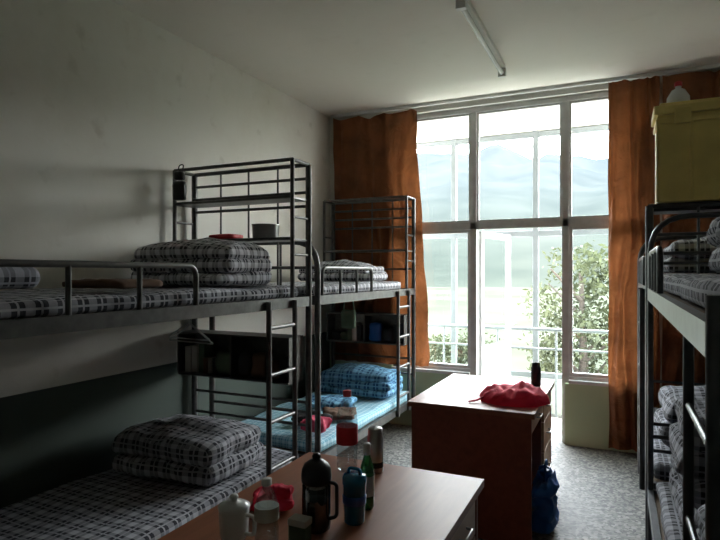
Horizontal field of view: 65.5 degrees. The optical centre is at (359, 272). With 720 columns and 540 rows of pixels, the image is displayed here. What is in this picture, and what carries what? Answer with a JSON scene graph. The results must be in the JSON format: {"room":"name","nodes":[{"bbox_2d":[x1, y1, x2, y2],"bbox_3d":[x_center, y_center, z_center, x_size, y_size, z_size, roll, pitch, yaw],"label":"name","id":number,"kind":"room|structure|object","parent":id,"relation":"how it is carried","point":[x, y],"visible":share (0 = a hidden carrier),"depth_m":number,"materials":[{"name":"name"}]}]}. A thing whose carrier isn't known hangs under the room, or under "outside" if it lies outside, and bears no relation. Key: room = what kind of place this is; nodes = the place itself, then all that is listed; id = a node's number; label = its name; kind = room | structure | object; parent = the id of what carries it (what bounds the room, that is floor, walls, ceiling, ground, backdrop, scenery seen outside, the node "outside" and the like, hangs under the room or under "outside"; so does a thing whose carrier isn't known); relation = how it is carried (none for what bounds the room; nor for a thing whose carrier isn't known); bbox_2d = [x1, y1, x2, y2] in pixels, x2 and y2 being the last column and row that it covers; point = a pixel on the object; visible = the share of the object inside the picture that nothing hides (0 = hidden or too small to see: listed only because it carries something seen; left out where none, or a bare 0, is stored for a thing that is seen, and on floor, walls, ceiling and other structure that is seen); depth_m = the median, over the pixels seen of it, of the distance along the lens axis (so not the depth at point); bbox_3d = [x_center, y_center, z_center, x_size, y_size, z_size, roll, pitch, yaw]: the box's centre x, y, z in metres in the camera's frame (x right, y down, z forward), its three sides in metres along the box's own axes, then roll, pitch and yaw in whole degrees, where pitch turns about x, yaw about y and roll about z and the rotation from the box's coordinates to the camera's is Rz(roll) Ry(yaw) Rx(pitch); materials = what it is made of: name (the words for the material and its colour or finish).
{"room":"dormitory","nodes":[
{"label":"dormitory","id":0,"kind":"room"},
{"bbox_2d":[0,0,329,510],"bbox_3d":[-1.816,-0.060,3.070,0.200,3.220,7.040,0,0,25],"label":"wall","id":1,"kind":"structure","parent":0,"point":[101,103],"depth_m":3.44,"materials":[{"name":"white paint"}]},
{"bbox_2d":[111,0,719,116],"bbox_3d":[0.089,-1.745,2.186,4.400,0.150,7.040,0,0,25],"label":"ceiling","id":2,"kind":"structure","parent":0,"point":[332,57],"depth_m":4.04,"materials":[{"name":"paint"}]},
{"bbox_2d":[456,0,505,77],"bbox_3d":[0.875,-1.620,3.927,0.060,0.100,1.320,0,0,25],"label":"lamp","id":3,"kind":"object","parent":2,"relation":"attached to","point":[465,6],"visible":1,"depth_m":3.79,"materials":[{"name":"painted metal"},{"name":"glass"},{"name":"plastic"}]},
{"bbox_2d":[331,63,719,118],"bbox_3d":[1.477,-1.655,5.141,3.930,0.030,0.030,0,0,25],"label":"track","id":4,"kind":"object","parent":2,"relation":"attached to","point":[711,66],"visible":1,"depth_m":5.07,"materials":[{"name":"white metal"}]},
{"bbox_2d":[333,109,429,365],"bbox_3d":[0.196,-0.352,5.734,1.055,2.565,0.099,0,0,25],"label":"curtain","id":5,"kind":"object","parent":4,"relation":"hanging from","point":[376,156],"visible":0.67,"depth_m":5.73,"materials":[{"name":"orange fabric"}]},
{"bbox_2d":[608,76,660,451],"bbox_3d":[2.319,-0.062,4.741,0.402,3.145,0.108,0,0,25],"label":"curtain","id":6,"kind":"object","parent":4,"relation":"hanging from","point":[631,139],"visible":0.71,"depth_m":4.75,"materials":[{"name":"orange fabric"}]},
{"bbox_2d":[662,70,719,387],"bbox_3d":[2.885,-0.062,4.477,0.832,3.145,0.101,0,0,26],"label":"curtain","id":7,"kind":"object","parent":4,"relation":"hanging from","point":[704,84],"visible":0.12,"depth_m":4.58,"materials":[{"name":"orange fabric"}]},
{"bbox_2d":[337,423,660,539],"bbox_3d":[0.089,1.625,2.186,4.400,0.150,7.040,0,0,25],"label":"floor","id":8,"kind":"structure","parent":0,"point":[601,497],"depth_m":4.07,"materials":[{"name":"carpet"}]},
{"bbox_2d":[0,157,311,476],"bbox_3d":[-1.206,0.418,2.870,1.017,2.264,2.192,0,0,25],"label":"bunk bed","id":9,"kind":"object","parent":8,"relation":"on","point":[275,346],"visible":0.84,"depth_m":3.50,"materials":[{"name":"metal"}]},
{"bbox_2d":[0,446,297,539],"bbox_3d":[-1.220,1.196,2.867,0.903,0.098,2.072,0,0,25],"label":"mattress","id":10,"kind":"object","parent":9,"relation":"on","point":[108,504],"visible":0.55,"depth_m":2.76,"materials":[{"name":"grey fabric"}]},
{"bbox_2d":[109,413,262,485],"bbox_3d":[-1.015,1.012,3.323,0.756,0.267,0.601,0,0,25],"label":"quilt","id":11,"kind":"object","parent":10,"relation":"on","point":[182,448],"visible":1,"depth_m":3.13,"materials":[{"name":"grey fabric"}]},
{"bbox_2d":[0,285,298,319],"bbox_3d":[-1.221,0.123,2.873,0.906,0.085,2.069,0,0,25],"label":"mattress","id":12,"kind":"object","parent":9,"relation":"on","point":[17,304],"visible":0.84,"depth_m":2.40,"materials":[{"name":"grey fabric"}]},
{"bbox_2d":[0,267,42,289],"bbox_3d":[-1.597,0.013,2.306,0.522,0.113,0.322,0,0,25],"label":"pillow","id":13,"kind":"object","parent":12,"relation":"on","point":[10,277],"visible":0.89,"depth_m":2.24,"materials":[{"name":"grey fabric"}]},
{"bbox_2d":[61,279,163,288],"bbox_3d":[-1.125,0.051,2.561,0.374,0.042,0.274,0,0,25],"label":"jacket","id":14,"kind":"object","parent":12,"relation":"on","point":[88,283],"visible":0.9,"depth_m":2.46,"materials":[{"name":"brown fabric"}]},
{"bbox_2d":[129,238,271,285],"bbox_3d":[-0.981,-0.063,3.464,0.802,0.285,0.570,0,0,25],"label":"quilt","id":15,"kind":"object","parent":12,"relation":"on","point":[223,262],"visible":0.94,"depth_m":3.25,"materials":[{"name":"grey fabric"}]},
{"bbox_2d":[173,164,185,200],"bbox_3d":[-1.221,-0.610,3.786,0.089,0.249,0.051,0,0,7],"label":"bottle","id":16,"kind":"object","parent":9,"relation":"attached to","point":[179,186],"visible":1,"depth_m":3.76,"materials":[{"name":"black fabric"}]},
{"bbox_2d":[169,319,212,344],"bbox_3d":[-0.999,0.306,3.287,0.488,0.196,0.116,0,0,31],"label":"clothes hanger","id":17,"kind":"object","parent":9,"relation":"hanging from","point":[190,323],"visible":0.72,"depth_m":3.27,"materials":[{"name":"white paint"}]},
{"bbox_2d":[185,342,229,374],"bbox_3d":[-1.001,0.587,3.841,0.399,0.199,0.133,0,0,25],"label":"books","id":18,"kind":"object","parent":9,"relation":"on","point":[198,357],"visible":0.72,"depth_m":3.83,"materials":[{"name":"paper"}]},
{"bbox_2d":[209,234,243,238],"bbox_3d":[-0.907,-0.238,3.795,0.201,0.038,0.141,0,0,25],"label":"towel","id":19,"kind":"object","parent":9,"relation":"on","point":[225,236],"visible":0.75,"depth_m":3.73,"materials":[{"name":"red fabric"}]},
{"bbox_2d":[239,351,286,379],"bbox_3d":[-0.606,0.603,3.654,0.392,0.165,0.139,0,0,25],"label":"bag","id":20,"kind":"object","parent":9,"relation":"on","point":[252,363],"visible":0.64,"depth_m":3.62,"materials":[{"name":"brown fabric"}]},
{"bbox_2d":[251,224,278,237],"bbox_3d":[-0.616,-0.263,3.660,0.184,0.095,0.184,0,0,25],"label":"metal bowl","id":21,"kind":"object","parent":9,"relation":"on","point":[258,230],"visible":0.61,"depth_m":3.58,"materials":[{"name":"metal"}]},
{"bbox_2d":[209,195,415,457],"bbox_3d":[-0.271,0.408,4.814,0.957,2.284,1.967,0,0,25],"label":"bunk bed","id":22,"kind":"object","parent":8,"relation":"on","point":[333,318],"visible":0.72,"depth_m":5.28,"materials":[{"name":"metal"}]},
{"bbox_2d":[230,281,400,295],"bbox_3d":[-0.327,0.123,4.721,0.844,0.084,1.636,0,0,25],"label":"mattress","id":23,"kind":"object","parent":22,"relation":"on","point":[330,287],"visible":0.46,"depth_m":4.40,"materials":[{"name":"grey fabric"}]},
{"bbox_2d":[299,261,388,280],"bbox_3d":[-0.151,-0.010,5.030,0.734,0.184,0.500,0,0,25],"label":"quilt","id":24,"kind":"object","parent":23,"relation":"on","point":[378,272],"visible":0.62,"depth_m":4.86,"materials":[{"name":"white fabric"}]},
{"bbox_2d":[242,390,406,452],"bbox_3d":[-0.278,1.195,4.806,0.864,0.100,1.837,0,0,25],"label":"mattress","id":25,"kind":"object","parent":22,"relation":"on","point":[368,410],"visible":0.44,"depth_m":4.36,"materials":[{"name":"blue fabric"}]},
{"bbox_2d":[297,406,355,431],"bbox_3d":[-0.258,1.086,4.285,0.380,0.108,0.722,0,0,25],"label":"clothes","id":26,"kind":"object","parent":25,"relation":"on","point":[328,413],"visible":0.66,"depth_m":4.28,"materials":[{"name":"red fabric"}]},
{"bbox_2d":[304,394,355,407],"bbox_3d":[-0.251,1.097,4.799,0.421,0.076,0.320,0,0,7],"label":"towel","id":27,"kind":"object","parent":25,"relation":"on","point":[326,400],"visible":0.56,"depth_m":4.69,"materials":[{"name":"blue fabric"}]},
{"bbox_2d":[321,363,402,398],"bbox_3d":[0.002,1.009,5.367,0.745,0.271,0.488,0,0,25],"label":"quilt","id":28,"kind":"object","parent":25,"relation":"on","point":[363,380],"visible":0.98,"depth_m":5.18,"materials":[{"name":"blue fabric"}]},
{"bbox_2d":[333,322,362,340],"bbox_3d":[-0.122,0.597,5.681,0.323,0.179,0.127,0,0,25],"label":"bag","id":29,"kind":"object","parent":22,"relation":"on","point":[356,334],"visible":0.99,"depth_m":5.61,"materials":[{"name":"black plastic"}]},
{"bbox_2d":[341,301,355,328],"bbox_3d":[-0.103,0.357,5.008,0.140,0.295,0.052,0,0,25],"label":"hanging bag","id":30,"kind":"object","parent":22,"relation":"hanging from","point":[348,317],"visible":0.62,"depth_m":4.99,"materials":[{"name":"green fabric"}]},
{"bbox_2d":[369,322,402,342],"bbox_3d":[0.263,0.592,5.496,0.350,0.189,0.135,0,0,25],"label":"bag","id":31,"kind":"object","parent":22,"relation":"on","point":[379,332],"visible":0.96,"depth_m":5.45,"materials":[{"name":"fabric"}]},
{"bbox_2d":[158,452,483,539],"bbox_3d":[-0.122,1.170,1.765,0.773,0.760,1.180,0,0,25],"label":"writing desk","id":32,"kind":"object","parent":8,"relation":"on","point":[410,503],"visible":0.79,"depth_m":1.89,"materials":[{"name":"laminate"}]},
{"bbox_2d":[218,493,256,539],"bbox_3d":[-0.367,0.723,1.647,0.094,0.133,0.114,0,0,-31],"label":"mug","id":33,"kind":"object","parent":32,"relation":"on","point":[234,515],"visible":0.98,"depth_m":1.62,"materials":[{"name":"white ceramic"}]},
{"bbox_2d":[254,477,278,523],"bbox_3d":[-0.271,0.694,1.625,0.072,0.191,0.072,0,0,25],"label":"plastic bottle","id":34,"kind":"object","parent":32,"relation":"on","point":[266,511],"visible":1,"depth_m":1.61,"materials":[{"name":"white plastic"}]},
{"bbox_2d":[249,480,294,510],"bbox_3d":[-0.295,0.742,1.901,0.147,0.086,0.165,0,0,3],"label":"pouch","id":35,"kind":"object","parent":32,"relation":"on","point":[278,492],"visible":0.88,"depth_m":1.85,"materials":[{"name":"red fabric"}]},
{"bbox_2d":[287,513,311,539],"bbox_3d":[-0.175,0.751,1.630,0.060,0.075,0.044,0,0,25],"label":"carton","id":36,"kind":"object","parent":32,"relation":"on","point":[299,525],"visible":1,"depth_m":1.62,"materials":[{"name":"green cardboard"}]},
{"bbox_2d":[301,452,338,533],"bbox_3d":[-0.129,0.672,1.714,0.094,0.234,0.111,0,0,-31],"label":"flask","id":37,"kind":"object","parent":32,"relation":"on","point":[316,474],"visible":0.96,"depth_m":1.69,"materials":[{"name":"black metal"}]},
{"bbox_2d":[336,390,357,445],"bbox_3d":[-0.051,0.629,2.229,0.086,0.319,0.086,0,0,25],"label":"water bottle","id":38,"kind":"object","parent":32,"relation":"on","point":[346,432],"visible":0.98,"depth_m":2.20,"materials":[{"name":"red plastic"}]},
{"bbox_2d":[342,466,366,525],"bbox_3d":[-0.018,0.703,1.772,0.078,0.172,0.078,0,0,25],"label":"tumbler","id":39,"kind":"object","parent":32,"relation":"on","point":[354,482],"visible":1,"depth_m":1.74,"materials":[{"name":"blue plastic"}]},
{"bbox_2d":[360,442,373,509],"bbox_3d":[0.023,0.680,1.874,0.049,0.218,0.049,0,0,25],"label":"bottle","id":40,"kind":"object","parent":32,"relation":"on","point":[367,467],"visible":0.76,"depth_m":1.86,"materials":[{"name":"glass"}]},
{"bbox_2d":[367,426,382,473],"bbox_3d":[0.061,0.702,2.221,0.065,0.174,0.065,0,0,25],"label":"flask","id":41,"kind":"object","parent":32,"relation":"on","point":[375,433],"visible":0.74,"depth_m":2.19,"materials":[{"name":"metal"}]},
{"bbox_2d":[407,373,553,539],"bbox_3d":[0.850,1.170,3.740,0.753,0.760,1.040,0,0,25],"label":"writing desk","id":42,"kind":"object","parent":8,"relation":"on","point":[505,447],"visible":0.72,"depth_m":3.27,"materials":[{"name":"laminate"}]},
{"bbox_2d":[468,380,549,407],"bbox_3d":[0.932,0.724,3.448,0.454,0.128,0.380,0,0,25],"label":"cloth bag","id":43,"kind":"object","parent":42,"relation":"on","point":[523,394],"visible":1,"depth_m":3.33,"materials":[{"name":"red fabric"}]},
{"bbox_2d":[531,362,540,385],"bbox_3d":[1.224,0.707,3.897,0.068,0.165,0.068,0,0,25],"label":"flask","id":44,"kind":"object","parent":42,"relation":"on","point":[535,369],"visible":0.92,"depth_m":3.87,"materials":[{"name":"black plastic"}]},
{"bbox_2d":[532,459,562,532],"bbox_3d":[1.123,1.342,3.389,0.181,0.396,0.297,0,0,25],"label":"bag","id":45,"kind":"object","parent":8,"relation":"on","point":[546,501],"visible":0.97,"depth_m":3.30,"materials":[{"name":"fabric"}]},
{"bbox_2d":[637,201,719,539],"bbox_3d":[2.392,0.583,3.699,1.017,1.934,1.686,0,0,25],"label":"bunk bed","id":46,"kind":"object","parent":8,"relation":"on","point":[651,210],"visible":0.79,"depth_m":3.19,"materials":[{"name":"metal"}]},
{"bbox_2d":[654,408,673,479],"bbox_3d":[2.399,1.136,3.682,0.904,0.098,1.546,0,0,25],"label":"mattress","id":47,"kind":"object","parent":46,"relation":"on","point":[663,470],"visible":0.08,"depth_m":3.24,"materials":[{"name":"grey fabric"}]},
{"bbox_2d":[654,385,704,447],"bbox_3d":[2.317,0.908,3.551,0.803,0.360,0.630,0,0,25],"label":"quilt","id":48,"kind":"object","parent":47,"relation":"on","point":[669,397],"visible":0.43,"depth_m":3.55,"materials":[{"name":"grey fabric"}]},
{"bbox_2d":[651,97,719,203],"bbox_3d":[2.001,-0.664,3.088,0.690,0.552,0.312,0,0,25],"label":"crate","id":49,"kind":"object","parent":46,"relation":"on","point":[687,133],"visible":0.97,"depth_m":3.05,"materials":[{"name":"yellow plastic"}]},
{"bbox_2d":[666,81,689,102],"bbox_3d":[1.805,-1.010,3.175,0.120,0.140,0.120,0,0,25],"label":"detergent bottle","id":50,"kind":"object","parent":49,"relation":"on","point":[678,94],"visible":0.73,"depth_m":3.14,"materials":[{"name":"white plastic"}]},
{"bbox_3d":[2.444,0.051,3.781,0.901,0.088,1.327,0,0,25],"label":"mattress","id":51,"kind":"object","parent":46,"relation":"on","visible":0},
{"bbox_2d":[663,237,715,272],"bbox_3d":[2.426,-0.117,3.747,0.750,0.245,0.644,0,0,25],"label":"quilt","id":52,"kind":"object","parent":51,"relation":"on","point":[683,244],"visible":0.7,"depth_m":3.57,"materials":[{"name":"grey fabric"}]},
{"bbox_2d":[647,211,719,539],"bbox_3d":[1.527,0.618,1.805,0.980,1.865,2.310,0,0,25],"label":"bunk bed","id":53,"kind":"object","parent":8,"relation":"on","point":[699,325],"visible":0.98,"depth_m":1.34,"materials":[{"name":"metal"}]},
{"bbox_2d":[658,480,682,539],"bbox_3d":[1.532,1.135,1.813,0.907,0.099,2.190,0,0,25],"label":"mattress","id":54,"kind":"object","parent":53,"relation":"on","point":[671,516],"visible":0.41,"depth_m":2.54,"materials":[{"name":"grey fabric"}]},
{"bbox_2d":[667,396,704,532],"bbox_3d":[1.775,0.821,2.367,0.823,0.531,0.655,0,0,25],"label":"quilt","id":55,"kind":"object","parent":54,"relation":"on","point":[675,430],"visible":0.48,"depth_m":2.40,"materials":[{"name":"grey fabric"}]},
{"bbox_2d":[696,502,704,539],"bbox_3d":[1.395,0.911,1.491,0.841,0.350,0.785,0,0,25],"label":"quilt","id":56,"kind":"object","parent":54,"relation":"on","point":[700,517],"visible":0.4,"depth_m":1.91,"materials":[{"name":"grey fabric"}]},
{"bbox_2d":[664,273,719,305],"bbox_3d":[1.531,0.050,1.814,0.903,0.090,2.196,0,0,25],"label":"mattress","id":57,"kind":"object","parent":53,"relation":"on","point":[691,287],"visible":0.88,"depth_m":1.60,"materials":[{"name":"grey fabric"}]},
{"bbox_2d":[707,217,719,269],"bbox_3d":[1.450,-0.119,1.581,0.778,0.249,0.853,0,0,25],"label":"quilt","id":58,"kind":"object","parent":57,"relation":"on","point":[713,237],"visible":1,"depth_m":1.94,"materials":[{"name":"grey fabric"}]},
{"bbox_2d":[417,124,608,379],"bbox_3d":[2.003,-0.200,6.214,4.800,2.740,0.060,0,0,25],"label":"frame","id":59,"kind":"structure","parent":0,"point":[537,134],"depth_m":6.26,"materials":[{"name":"white metal"}]},
{"bbox_2d":[330,68,719,452],"bbox_3d":[1.528,-0.060,5.288,4.000,3.220,0.200,0,0,25],"label":"wall","id":60,"kind":"structure","parent":0,"point":[586,406],"depth_m":5.01,"materials":[{"name":"white paint"}]},
{"bbox_2d":[392,91,608,442],"bbox_3d":[1.412,-0.025,5.298,2.340,3.149,0.119,0,0,25],"label":"window","id":61,"kind":"structure","parent":60,"relation":"in","point":[568,222],"depth_m":5.18,"materials":[{"name":"white paint"}]},
{"bbox_2d":[478,231,515,377],"bbox_3d":[1.426,0.560,5.759,0.114,1.920,0.740,0,0,37],"label":"door","id":62,"kind":"structure","parent":61,"relation":"attached to","point":[494,360],"depth_m":5.74,"materials":[{"name":"white paint"}]},
{"bbox_2d":[511,376,561,414],"bbox_3d":[2.007,1.360,6.224,4.800,0.380,0.120,0,0,25],"label":"parapet","id":63,"kind":"object","parent":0,"point":[559,382],"depth_m":6.10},
{"bbox_2d":[551,414,561,437],"bbox_3d":[1.824,1.625,5.829,4.800,0.150,1.030,0,0,25],"label":"floor","id":64,"kind":"structure","parent":0,"point":[556,422],"depth_m":5.62,"materials":[{"name":"stone"}]},
{"bbox_2d":[417,100,607,143],"bbox_3d":[1.824,-1.660,5.829,4.800,0.180,1.030,0,0,25],"label":"ceiling","id":65,"kind":"structure","parent":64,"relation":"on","point":[589,113],"depth_m":5.88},
{"bbox_2d":[428,323,607,416],"bbox_3d":[1.940,1.075,6.078,4.700,0.950,0.040,0,0,25],"label":"balcony railing","id":66,"kind":"object","parent":64,"relation":"on","point":[555,330],"visible":0.23,"depth_m":6.08,"materials":[{"name":"metal"}]},
{"label":"outside","id":67,"kind":"structure","parent":0,"visible":0},
{"bbox_2d":[427,287,608,374],"bbox_3d":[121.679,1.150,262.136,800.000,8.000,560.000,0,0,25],"label":"ground","id":68,"kind":"structure","parent":67,"point":[439,298],"depth_m":57.73,"materials":[{"name":"white"}]},
{"bbox_2d":[428,328,499,363],"bbox_3d":[3.364,3.502,19.465,3.111,3.026,2.847,0,0,25],"label":"leafy tree","id":69,"kind":"object","parent":68,"relation":"on","point":[462,351],"visible":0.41,"depth_m":18.99,"materials":[{"name":"green plant"}]},
{"bbox_2d":[517,240,608,373],"bbox_3d":[4.609,2.211,11.798,2.597,5.791,2.626,0,0,25],"label":"leafy tree","id":70,"kind":"object","parent":68,"relation":"on","point":[585,265],"visible":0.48,"depth_m":11.69,"materials":[{"name":"green plant"}]},
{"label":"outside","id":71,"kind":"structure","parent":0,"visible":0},
{"bbox_2d":[417,144,608,287],"bbox_3d":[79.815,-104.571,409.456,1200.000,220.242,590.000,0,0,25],"label":"mountain","id":72,"kind":"structure","parent":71,"point":[506,175],"depth_m":289.79}
]}

